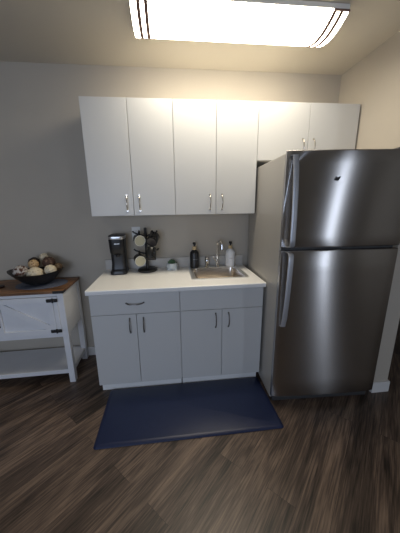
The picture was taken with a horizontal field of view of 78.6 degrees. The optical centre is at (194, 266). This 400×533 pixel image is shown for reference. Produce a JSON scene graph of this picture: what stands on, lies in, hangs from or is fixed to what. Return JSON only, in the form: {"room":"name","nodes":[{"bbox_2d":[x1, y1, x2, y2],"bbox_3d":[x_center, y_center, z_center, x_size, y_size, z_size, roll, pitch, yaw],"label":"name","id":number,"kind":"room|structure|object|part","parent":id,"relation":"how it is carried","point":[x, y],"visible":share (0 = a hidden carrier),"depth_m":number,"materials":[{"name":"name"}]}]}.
{"room":"kitchen","nodes":[
{"label":"kitchen","id":0,"kind":"room"},
{"bbox_2d":[0,61,340,351],"bbox_3d":[-1.133,-0.362,2.311,4.952,2.617,0.120,-2,14,-6],"label":"wall","id":1,"kind":"structure","parent":0,"point":[45,206],"depth_m":2.15,"materials":[{"name":"paint"}]},
{"bbox_2d":[88,346,95,354],"bbox_3d":[-2.198,0.923,2.436,2.755,0.095,0.014,-2,14,-6],"label":"baseboard","id":2,"kind":"structure","parent":1,"relation":"attached to","point":[91,350],"depth_m":2.54,"materials":[{"name":"white paint"}]},
{"bbox_2d":[78,96,175,215],"bbox_3d":[-0.510,-0.859,2.016,0.672,0.849,0.344,-2,14,-6],"label":"upper cabinet","id":3,"kind":"object","parent":1,"relation":"attached to","point":[129,147],"visible":1,"depth_m":1.88,"materials":[{"name":"white wood"}]},
{"bbox_3d":[-0.664,-0.822,1.875,0.333,0.846,0.018,-2,14,-6],"label":"door","id":4,"kind":"part","parent":3,"relation":"part of","materials":[{"name":"grey laminate"}]},
{"bbox_3d":[-0.330,-0.836,1.908,0.333,0.846,0.018,-2,14,-6],"label":"door","id":5,"kind":"part","parent":3,"relation":"part of","materials":[{"name":"grey laminate"}]},
{"bbox_2d":[131,227,140,239],"bbox_3d":[-0.555,-0.316,2.317,0.080,0.124,0.010,-2,14,-6],"label":"wall outlet","id":6,"kind":"object","parent":1,"relation":"attached to","point":[135,229],"visible":0.53,"depth_m":2.31,"materials":[{"name":"plastic"}]},
{"bbox_2d":[105,255,241,269],"bbox_3d":[-0.186,-0.029,2.422,1.346,0.134,0.020,-2,14,-6],"label":"backsplash","id":7,"kind":"structure","parent":1,"relation":"attached to","point":[181,261],"depth_m":2.41,"materials":[{"name":"beige laminate"}]},
{"bbox_2d":[172,99,258,214],"bbox_3d":[0.158,-0.886,2.082,0.672,0.849,0.344,-2,14,-6],"label":"upper cabinet","id":8,"kind":"object","parent":1,"relation":"attached to","point":[215,142],"visible":1,"depth_m":1.94,"materials":[{"name":"white wood"}]},
{"bbox_3d":[0.004,-0.849,1.941,0.333,0.846,0.018,-2,14,-6],"label":"door","id":9,"kind":"part","parent":8,"relation":"part of","materials":[{"name":"grey laminate"}]},
{"bbox_3d":[0.338,-0.863,1.975,0.333,0.846,0.018,-2,14,-6],"label":"door","id":10,"kind":"part","parent":8,"relation":"part of","materials":[{"name":"grey laminate"}]},
{"bbox_2d":[256,101,360,166],"bbox_3d":[0.915,-1.121,2.108,0.858,0.428,0.344,-2,14,-6],"label":"upper cabinet","id":11,"kind":"object","parent":1,"relation":"attached to","point":[283,127],"visible":0.63,"depth_m":1.97,"materials":[{"name":"white wood"}]},
{"bbox_3d":[0.712,-1.082,1.962,0.419,0.425,0.018,-2,14,-6],"label":"door","id":12,"kind":"part","parent":11,"relation":"part of","materials":[{"name":"grey laminate"}]},
{"bbox_3d":[1.131,-1.099,2.004,0.419,0.425,0.018,-2,14,-6],"label":"door","id":13,"kind":"part","parent":11,"relation":"part of","materials":[{"name":"grey laminate"}]},
{"bbox_2d":[0,319,399,532],"bbox_3d":[0.296,1.308,0.998,7.600,0.050,6.700,-2,14,-6],"label":"floor","id":14,"kind":"structure","parent":0,"point":[333,466],"depth_m":1.42,"materials":[{"name":"brown wood"}]},
{"bbox_2d":[0,277,88,381],"bbox_3d":[-1.609,0.586,2.170,1.082,0.856,0.438,-3,14,-7],"label":"console table","id":15,"kind":"object","parent":14,"relation":"on","point":[54,311],"visible":0.99,"depth_m":2.05,"materials":[{"name":"white wood"}]},
{"bbox_3d":[-1.365,0.411,1.976,0.445,0.326,0.020,-3,14,-7],"label":"door","id":16,"kind":"part","parent":15,"relation":"part of","materials":[{"name":"white paint"}]},
{"bbox_2d":[15,279,67,289],"bbox_3d":[-1.327,0.149,2.129,0.411,0.004,0.307,-2,14,-6],"label":"placemat","id":17,"kind":"object","parent":15,"relation":"on","point":[55,282],"visible":0.66,"depth_m":2.08,"materials":[{"name":"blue fabric"}]},
{"bbox_2d":[7,267,63,284],"bbox_3d":[-1.358,0.083,2.110,0.443,0.132,0.331,-2,14,-6],"label":"decorative bowl","id":18,"kind":"object","parent":17,"relation":"on","point":[45,278],"visible":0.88,"depth_m":2.02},
{"bbox_2d":[12,265,27,275],"bbox_3d":[-1.453,0.045,2.041,0.114,0.113,0.114,-7,15,-24],"label":"decorative ball","id":19,"kind":"object","parent":18,"relation":"in","point":[20,270],"visible":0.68,"depth_m":2.00,"materials":[{"name":"white"}]},
{"bbox_2d":[28,259,38,267],"bbox_3d":[-1.383,-0.022,2.096,0.080,0.081,0.081,2,14,10],"label":"decorative ball","id":20,"kind":"object","parent":18,"relation":"in","point":[32,263],"visible":0.85,"depth_m":2.07,"materials":[{"name":"beige"}]},
{"bbox_2d":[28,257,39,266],"bbox_3d":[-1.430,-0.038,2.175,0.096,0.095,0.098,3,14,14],"label":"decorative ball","id":21,"kind":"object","parent":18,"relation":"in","point":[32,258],"visible":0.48,"depth_m":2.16,"materials":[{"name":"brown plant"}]},
{"bbox_2d":[26,267,44,275],"bbox_3d":[-1.333,0.066,2.043,0.130,0.132,0.127,4,15,19],"label":"decorative ball","id":22,"kind":"object","parent":18,"relation":"in","point":[33,271],"visible":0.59,"depth_m":2.00,"materials":[{"name":"beige"}]},
{"bbox_2d":[39,253,47,259],"bbox_3d":[-1.355,-0.087,2.191,0.069,0.069,0.069,3,14,16],"label":"decorative ball","id":23,"kind":"object","parent":18,"relation":"in","point":[42,256],"visible":0.73,"depth_m":2.17,"materials":[{"name":"beige"}]},
{"bbox_2d":[42,257,55,266],"bbox_3d":[-1.287,-0.038,2.154,0.105,0.106,0.104,-7,15,-23],"label":"decorative ball","id":24,"kind":"object","parent":18,"relation":"in","point":[46,261],"visible":0.77,"depth_m":2.12,"materials":[{"name":"brown plant"}]},
{"bbox_2d":[44,265,56,273],"bbox_3d":[-1.226,0.029,2.075,0.094,0.096,0.096,-10,16,-32],"label":"decorative ball","id":25,"kind":"object","parent":18,"relation":"in","point":[49,268],"visible":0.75,"depth_m":2.04,"materials":[{"name":"beige"}]},
{"bbox_2d":[54,263,62,269],"bbox_3d":[-1.196,-0.002,2.142,0.067,0.067,0.066,2,14,13],"label":"decorative ball","id":26,"kind":"object","parent":18,"relation":"on","point":[58,266],"visible":0.76,"depth_m":2.12,"materials":[{"name":"brown"}]},
{"bbox_2d":[0,346,84,378],"bbox_3d":[-1.606,0.893,2.266,1.040,0.038,0.380,-3,14,-7],"label":"shelf","id":27,"kind":"object","parent":15,"relation":"attached to","point":[38,362],"depth_m":2.24,"materials":[{"name":"white paint"}]},
{"bbox_3d":[-1.087,0.611,2.087,0.048,0.832,0.048,-3,14,-7],"label":"leg","id":28,"kind":"part","parent":15,"relation":"part of","materials":[{"name":"white paint"}]},
{"bbox_3d":[-1.102,0.349,2.199,0.016,0.377,0.293,-3,14,-7],"label":"panel","id":29,"kind":"part","parent":15,"relation":"part of","materials":[{"name":"white paint"}]},
{"bbox_3d":[-1.130,0.531,2.416,0.048,0.832,0.048,-3,14,-7],"label":"leg","id":30,"kind":"part","parent":15,"relation":"part of","materials":[{"name":"white paint"}]},
{"bbox_2d":[88,291,181,389],"bbox_3d":[-0.473,0.550,2.205,0.670,0.875,0.646,-2,14,-6],"label":"base cabinet","id":31,"kind":"object","parent":14,"relation":"on","point":[137,337],"visible":0.91,"depth_m":1.91,"materials":[{"name":"white wood"}]},
{"bbox_3d":[-0.609,0.659,1.927,0.332,0.602,0.018,-2,14,-6],"label":"door","id":32,"kind":"part","parent":31,"relation":"part of","materials":[{"name":"grey laminate"}]},
{"bbox_3d":[-0.449,0.274,1.851,0.667,0.169,0.018,-2,14,-6],"label":"drawer","id":33,"kind":"part","parent":31,"relation":"part of","materials":[{"name":"grey laminate"}]},
{"bbox_3d":[-0.276,0.645,1.960,0.332,0.602,0.018,-2,14,-6],"label":"door","id":34,"kind":"part","parent":31,"relation":"part of","materials":[{"name":"grey laminate"}]},
{"bbox_2d":[85,255,265,295],"bbox_3d":[-0.153,0.045,2.118,1.346,0.134,0.648,-2,14,-6],"label":"countertop","id":35,"kind":"structure","parent":31,"relation":"on","point":[134,281],"depth_m":1.97,"materials":[{"name":"laminate"}]},
{"bbox_2d":[108,233,128,274],"bbox_3d":[-0.692,-0.120,2.221,0.143,0.349,0.206,-3,14,-9],"label":"coffee maker","id":36,"kind":"object","parent":35,"relation":"on","point":[117,242],"visible":1,"depth_m":2.16,"materials":[{"name":"black plastic"}]},
{"bbox_3d":[-0.696,-0.285,2.185,0.134,0.010,0.190,-3,14,-9],"label":"lid","id":37,"kind":"part","parent":36,"relation":"part of","materials":[{"name":"black plastic"}]},
{"bbox_2d":[132,227,158,272],"bbox_3d":[-0.443,-0.158,2.248,0.200,0.403,0.182,9,17,35],"label":"mug tree","id":38,"kind":"object","parent":35,"relation":"on","point":[146,269],"visible":0.77,"depth_m":2.24,"materials":[{"name":"black metal"}]},
{"bbox_2d":[133,230,144,245],"bbox_3d":[-0.503,-0.261,2.200,0.097,0.140,0.115,-6,15,-21],"label":"mug","id":39,"kind":"object","parent":38,"relation":"hanging from","point":[139,240],"visible":0.99,"depth_m":2.16,"materials":[{"name":"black ceramic"}]},
{"bbox_2d":[134,250,145,265],"bbox_3d":[-0.507,-0.081,2.241,0.097,0.140,0.115,-6,15,-21],"label":"mug","id":40,"kind":"object","parent":38,"relation":"hanging from","point":[139,259],"visible":0.98,"depth_m":2.20,"materials":[{"name":"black ceramic"}]},
{"bbox_2d":[145,246,156,259],"bbox_3d":[-0.390,-0.118,2.169,0.100,0.132,0.131,-1,14,1],"label":"mug","id":41,"kind":"object","parent":38,"relation":"hanging from","point":[150,254],"visible":1,"depth_m":2.13,"materials":[{"name":"black ceramic"}]},
{"bbox_2d":[146,230,159,246],"bbox_3d":[-0.373,-0.258,2.192,0.097,0.148,0.135,2,14,11],"label":"mug","id":42,"kind":"object","parent":38,"relation":"hanging from","point":[152,240],"visible":0.98,"depth_m":2.16,"materials":[{"name":"black ceramic"}]},
{"bbox_2d":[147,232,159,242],"bbox_3d":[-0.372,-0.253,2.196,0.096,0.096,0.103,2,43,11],"label":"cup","id":43,"kind":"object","parent":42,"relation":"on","point":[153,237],"depth_m":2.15,"materials":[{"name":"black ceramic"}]},
{"bbox_2d":[166,259,177,269],"bbox_3d":[-0.216,-0.026,2.327,0.108,0.102,0.097,-2,14,-6],"label":"potted succulent","id":44,"kind":"object","parent":35,"relation":"on","point":[171,265],"visible":1,"depth_m":2.30,"materials":[{"name":"ceramic"}]},
{"bbox_2d":[212,240,223,266],"bbox_3d":[0.234,-0.126,2.341,0.116,0.262,0.069,9,17,35],"label":"faucet","id":45,"kind":"object","parent":35,"relation":"on","point":[218,241],"visible":1,"depth_m":2.35,"materials":[{"name":"silver metal"}]},
{"bbox_3d":[0.237,-0.143,2.330,0.022,0.222,0.095,-9,16,-30],"label":"spout","id":46,"kind":"part","parent":45,"relation":"part of","materials":[{"name":"silver metal"}]},
{"bbox_2d":[188,265,248,279],"bbox_3d":[0.198,0.121,2.236,0.486,0.168,0.436,-2,14,-6],"label":"sink","id":47,"kind":"object","parent":35,"relation":"in","point":[212,272],"visible":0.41,"depth_m":2.37,"materials":[{"name":"metal"}]},
{"bbox_2d":[190,242,198,267],"bbox_3d":[-0.003,-0.112,2.340,0.088,0.243,0.092,-4,14,-14],"label":"soap bottle","id":48,"kind":"object","parent":47,"relation":"on","point":[194,254],"visible":1,"depth_m":2.31,"materials":[{"name":"black plastic"}]},
{"bbox_2d":[204,256,209,267],"bbox_3d":[0.119,-0.050,2.370,0.055,0.106,0.055,-2,14,-6],"label":"sprayer","id":49,"kind":"object","parent":47,"relation":"on","point":[206,257],"visible":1,"depth_m":2.35,"materials":[{"name":"silver metal"}]},
{"bbox_2d":[193,267,242,278],"bbox_3d":[0.201,0.131,2.212,0.408,0.160,0.362,-2,14,-6],"label":"basin","id":50,"kind":"object","parent":47,"relation":"in","point":[201,272],"depth_m":2.37,"materials":[{"name":"metal"}]},
{"bbox_2d":[225,241,234,266],"bbox_3d":[0.345,-0.126,2.374,0.088,0.243,0.092,-4,14,-14],"label":"soap bottle","id":51,"kind":"object","parent":47,"relation":"on","point":[230,254],"visible":1,"depth_m":2.35,"materials":[{"name":"white plastic"}]},
{"bbox_2d":[93,377,283,449],"bbox_3d":[-0.043,1.068,1.863,1.274,0.016,0.525,-2,14,-6],"label":"kitchen mat","id":52,"kind":"object","parent":14,"relation":"on","point":[163,413],"visible":1,"depth_m":1.80,"materials":[{"name":"blue plastic"}]},
{"bbox_2d":[179,287,263,382],"bbox_3d":[0.191,0.524,2.271,0.664,0.875,0.646,-2,14,-6],"label":"base cabinet","id":53,"kind":"object","parent":14,"relation":"on","point":[221,328],"visible":0.94,"depth_m":1.98,"materials":[{"name":"white wood"}]},
{"bbox_3d":[0.056,0.632,1.993,0.329,0.602,0.018,-2,14,-6],"label":"door","id":54,"kind":"part","parent":53,"relation":"part of","materials":[{"name":"grey laminate"}]},
{"bbox_3d":[0.386,0.619,2.026,0.329,0.602,0.018,-2,14,-6],"label":"door","id":55,"kind":"part","parent":53,"relation":"part of","materials":[{"name":"grey laminate"}]},
{"bbox_2d":[247,147,399,399],"bbox_3d":[0.952,0.080,2.033,0.806,1.826,0.872,-2,14,-3],"label":"refrigerator","id":56,"kind":"object","parent":14,"relation":"on","point":[322,248],"visible":0.93,"depth_m":1.67,"materials":[{"name":"grey metal"}]},
{"bbox_3d":[0.609,0.165,1.626,0.032,0.528,0.089,-2,14,-3],"label":"handle","id":57,"kind":"part","parent":56,"relation":"part of","materials":[{"name":"metal"}]},
{"bbox_3d":[0.600,-0.393,1.497,0.032,0.554,0.101,-2,14,-3],"label":"handle","id":58,"kind":"part","parent":56,"relation":"part of","materials":[{"name":"metal"}]},
{"bbox_3d":[0.979,0.430,1.763,0.806,1.128,0.047,-2,14,-3],"label":"door","id":59,"kind":"part","parent":56,"relation":"part of","materials":[{"name":"silver metal"}]},
{"bbox_3d":[0.965,-0.422,1.552,0.806,0.593,0.055,-2,14,-3],"label":"freezer door","id":60,"kind":"part","parent":56,"relation":"part of","materials":[{"name":"silver metal"}]},
{"bbox_2d":[0,0,399,74],"bbox_3d":[0.255,-1.298,0.364,7.600,0.080,6.700,-2,14,-6],"label":"ceiling","id":61,"kind":"structure","parent":0,"point":[80,32],"depth_m":1.73,"materials":[{"name":"beige paint"}]},
{"bbox_2d":[129,0,349,46],"bbox_3d":[0.259,-1.493,1.521,1.258,0.087,0.345,-2,14,-6],"label":"ceiling light","id":62,"kind":"object","parent":61,"relation":"attached to","point":[303,23],"visible":1,"depth_m":1.44,"materials":[{"name":"white plastic"}]},
{"bbox_3d":[0.859,-1.486,1.413,0.086,0.010,0.006,-2,14,-6],"label":"rail","id":63,"kind":"part","parent":62,"relation":"part of","materials":[{"name":"metal"}]},
{"bbox_2d":[338,31,399,381],"bbox_3d":[1.362,-0.526,2.822,0.123,2.617,2.342,-2,14,-6],"label":"wall","id":64,"kind":"structure","parent":0,"point":[373,83],"depth_m":1.85,"materials":[{"name":"paint"}]},
{"bbox_2d":[369,380,389,392],"bbox_3d":[1.384,0.702,3.109,0.149,0.095,2.346,-2,14,-6],"label":"baseboard","id":65,"kind":"structure","parent":64,"relation":"attached to","point":[380,386],"depth_m":1.97,"materials":[{"name":"white paint"}]}
]}

